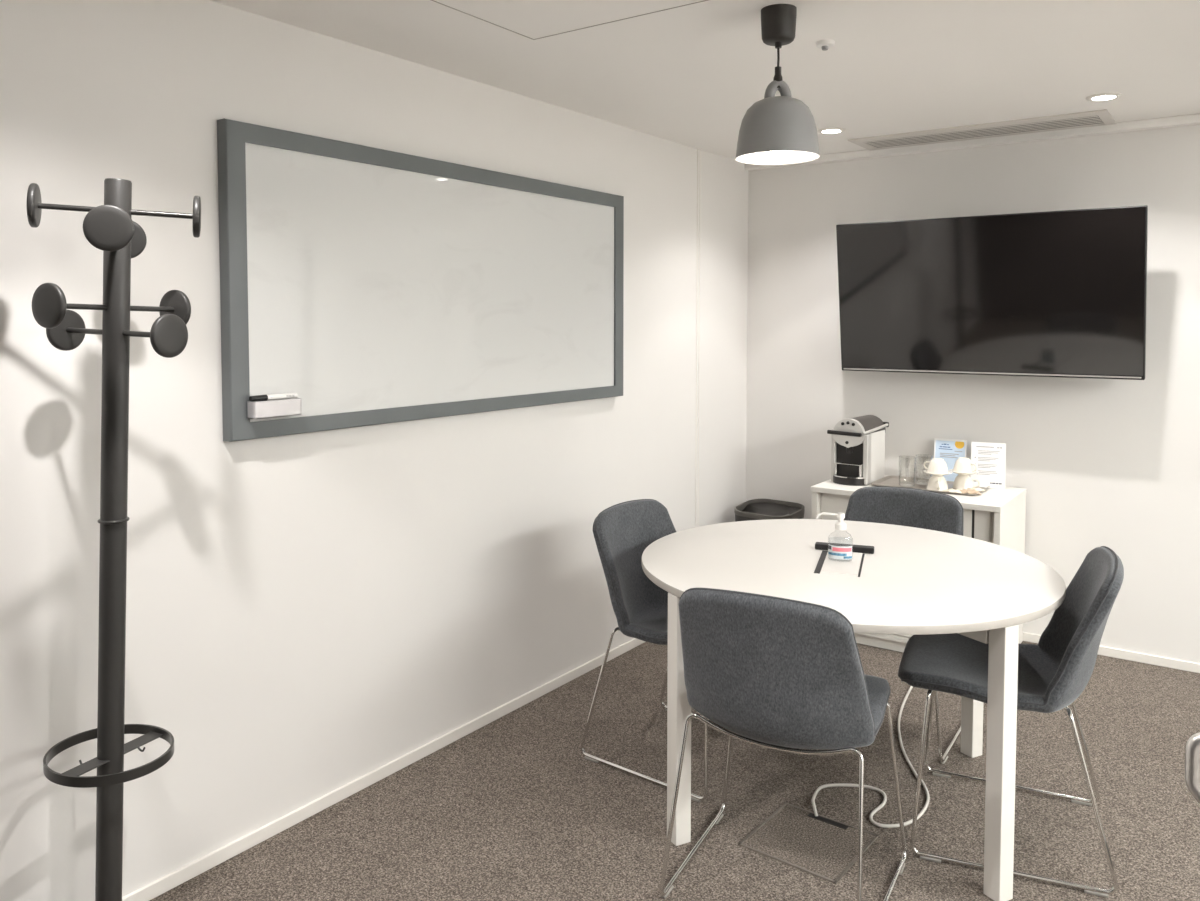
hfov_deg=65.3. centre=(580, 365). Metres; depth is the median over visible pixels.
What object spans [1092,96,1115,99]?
diffuser
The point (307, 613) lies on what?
wall
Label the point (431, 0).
trim
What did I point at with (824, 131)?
diffuser
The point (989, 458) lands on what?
display card
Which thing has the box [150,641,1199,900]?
floor
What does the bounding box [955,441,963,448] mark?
print
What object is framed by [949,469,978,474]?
saucer
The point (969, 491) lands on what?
packet
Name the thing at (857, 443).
coffee machine
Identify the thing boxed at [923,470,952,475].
saucer
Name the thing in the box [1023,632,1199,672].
baseboard
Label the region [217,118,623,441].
whiteboard
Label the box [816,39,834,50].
ceiling sensor
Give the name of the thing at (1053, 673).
chair
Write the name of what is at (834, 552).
label
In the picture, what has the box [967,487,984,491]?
packet
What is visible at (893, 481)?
serving tray
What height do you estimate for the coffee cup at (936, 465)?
0.064 m
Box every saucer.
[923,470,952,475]
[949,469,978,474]
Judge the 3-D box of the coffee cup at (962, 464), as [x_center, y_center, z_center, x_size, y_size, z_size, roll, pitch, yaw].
[1.740,0.450,4.247,0.095,0.064,0.101,1,3,12]
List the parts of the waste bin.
flap lid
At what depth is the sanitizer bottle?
2.88 m
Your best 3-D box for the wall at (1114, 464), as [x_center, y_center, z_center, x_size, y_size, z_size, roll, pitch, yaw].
[2.943,0.139,3.688,4.962,2.320,0.100,2,3,36]
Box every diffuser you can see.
[823,130,839,132]
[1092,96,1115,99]
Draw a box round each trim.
[431,0,707,39]
[695,149,700,526]
[745,114,1199,170]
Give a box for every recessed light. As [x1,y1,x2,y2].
[817,127,845,133]
[1085,93,1121,100]
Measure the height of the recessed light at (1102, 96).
0.007 m
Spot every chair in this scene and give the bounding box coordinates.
[581,499,711,801]
[659,588,906,900]
[844,486,963,763]
[898,546,1123,897]
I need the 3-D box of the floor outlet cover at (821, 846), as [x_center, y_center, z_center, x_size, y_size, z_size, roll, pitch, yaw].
[0.649,1.348,2.662,0.292,0.005,0.292,2,4,39]
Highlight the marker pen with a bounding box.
[249,393,297,401]
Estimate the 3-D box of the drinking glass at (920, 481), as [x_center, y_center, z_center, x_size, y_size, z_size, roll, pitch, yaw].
[1.610,0.486,4.390,0.076,0.134,0.076,2,3,36]
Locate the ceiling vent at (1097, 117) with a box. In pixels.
[848,109,1116,150]
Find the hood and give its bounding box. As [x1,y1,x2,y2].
[851,415,885,433]
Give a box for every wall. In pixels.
[0,0,747,900]
[746,124,1199,662]
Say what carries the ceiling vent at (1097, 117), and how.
in the ceiling
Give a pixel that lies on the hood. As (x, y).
(870, 424)
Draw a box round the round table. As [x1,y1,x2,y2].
[641,519,1065,900]
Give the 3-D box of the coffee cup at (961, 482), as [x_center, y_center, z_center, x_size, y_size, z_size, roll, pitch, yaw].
[1.743,0.526,4.251,0.095,0.064,0.101,-2,3,-33]
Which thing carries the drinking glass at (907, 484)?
on the serving tray at (893, 481)
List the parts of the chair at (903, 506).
leg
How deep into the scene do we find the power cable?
2.94 m
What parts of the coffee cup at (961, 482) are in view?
cup handle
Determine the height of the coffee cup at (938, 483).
0.064 m
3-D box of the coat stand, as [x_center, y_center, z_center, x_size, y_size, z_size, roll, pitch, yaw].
[-1.031,0.494,2.007,0.408,1.774,0.395,2,3,36]
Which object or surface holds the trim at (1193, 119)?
attached to the wall at (1114, 464)
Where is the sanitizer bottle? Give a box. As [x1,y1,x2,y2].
[816,512,851,559]
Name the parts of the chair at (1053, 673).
leg, leg, leg, leg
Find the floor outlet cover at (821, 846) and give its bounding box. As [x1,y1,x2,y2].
[738,802,878,883]
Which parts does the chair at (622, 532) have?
leg, leg, leg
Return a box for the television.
[836,205,1147,379]
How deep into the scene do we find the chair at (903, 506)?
3.58 m
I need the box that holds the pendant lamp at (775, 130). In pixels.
[736,4,819,164]
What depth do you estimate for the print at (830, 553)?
2.88 m
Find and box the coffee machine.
[827,415,888,485]
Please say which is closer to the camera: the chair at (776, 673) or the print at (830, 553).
the chair at (776, 673)
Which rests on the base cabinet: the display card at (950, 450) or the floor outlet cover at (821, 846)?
the display card at (950, 450)
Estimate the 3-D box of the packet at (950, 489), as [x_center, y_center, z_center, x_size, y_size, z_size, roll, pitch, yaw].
[1.665,0.556,4.168,0.054,0.016,0.104,-2,4,-40]
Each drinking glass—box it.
[899,455,915,486]
[915,454,932,484]
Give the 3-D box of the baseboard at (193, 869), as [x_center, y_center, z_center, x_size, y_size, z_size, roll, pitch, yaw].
[-0.677,1.316,2.973,0.010,0.040,5.405,2,3,36]
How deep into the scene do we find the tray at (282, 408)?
2.57 m
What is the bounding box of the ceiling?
[211,0,1199,159]
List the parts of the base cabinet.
door, door, door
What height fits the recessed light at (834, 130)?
0.007 m
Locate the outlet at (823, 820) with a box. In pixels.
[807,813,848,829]
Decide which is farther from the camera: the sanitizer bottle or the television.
the television
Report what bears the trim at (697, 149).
attached to the wall at (307, 613)
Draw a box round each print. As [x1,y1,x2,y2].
[828,551,846,555]
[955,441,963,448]
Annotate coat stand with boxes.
[27,178,200,900]
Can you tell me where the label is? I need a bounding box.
[828,545,851,559]
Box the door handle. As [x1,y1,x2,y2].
[1185,732,1199,804]
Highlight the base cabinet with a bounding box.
[811,475,1026,651]
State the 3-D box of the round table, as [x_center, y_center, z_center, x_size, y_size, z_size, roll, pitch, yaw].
[0.807,0.961,2.913,1.234,0.754,1.234,2,3,36]
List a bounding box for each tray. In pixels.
[247,398,301,418]
[833,476,864,485]
[871,476,989,495]
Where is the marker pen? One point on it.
(283, 395)
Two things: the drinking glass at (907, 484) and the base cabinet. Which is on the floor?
the base cabinet
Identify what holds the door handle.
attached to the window
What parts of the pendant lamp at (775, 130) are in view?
bulb, lamp shade, cord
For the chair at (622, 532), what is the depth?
3.21 m
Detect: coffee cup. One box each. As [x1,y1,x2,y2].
[924,458,948,473]
[926,475,947,490]
[952,475,979,489]
[953,457,976,472]
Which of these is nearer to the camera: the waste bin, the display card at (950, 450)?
the display card at (950, 450)
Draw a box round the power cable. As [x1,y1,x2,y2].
[811,686,929,827]
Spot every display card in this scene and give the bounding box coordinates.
[934,438,966,480]
[971,442,1005,488]
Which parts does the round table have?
leg, hatch lid, leg, leg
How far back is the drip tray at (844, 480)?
4.36 m
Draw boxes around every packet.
[943,488,961,494]
[956,489,981,494]
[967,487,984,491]
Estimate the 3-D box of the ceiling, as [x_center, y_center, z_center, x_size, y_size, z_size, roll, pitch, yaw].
[1.284,-0.954,1.436,5.062,0.080,5.605,2,3,36]
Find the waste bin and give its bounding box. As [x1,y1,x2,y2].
[734,499,804,521]
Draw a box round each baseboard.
[122,638,645,900]
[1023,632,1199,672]
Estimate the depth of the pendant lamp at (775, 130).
2.50 m
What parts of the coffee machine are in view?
panel, spout, lever arm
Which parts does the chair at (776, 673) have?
leg, leg, rail, leg, leg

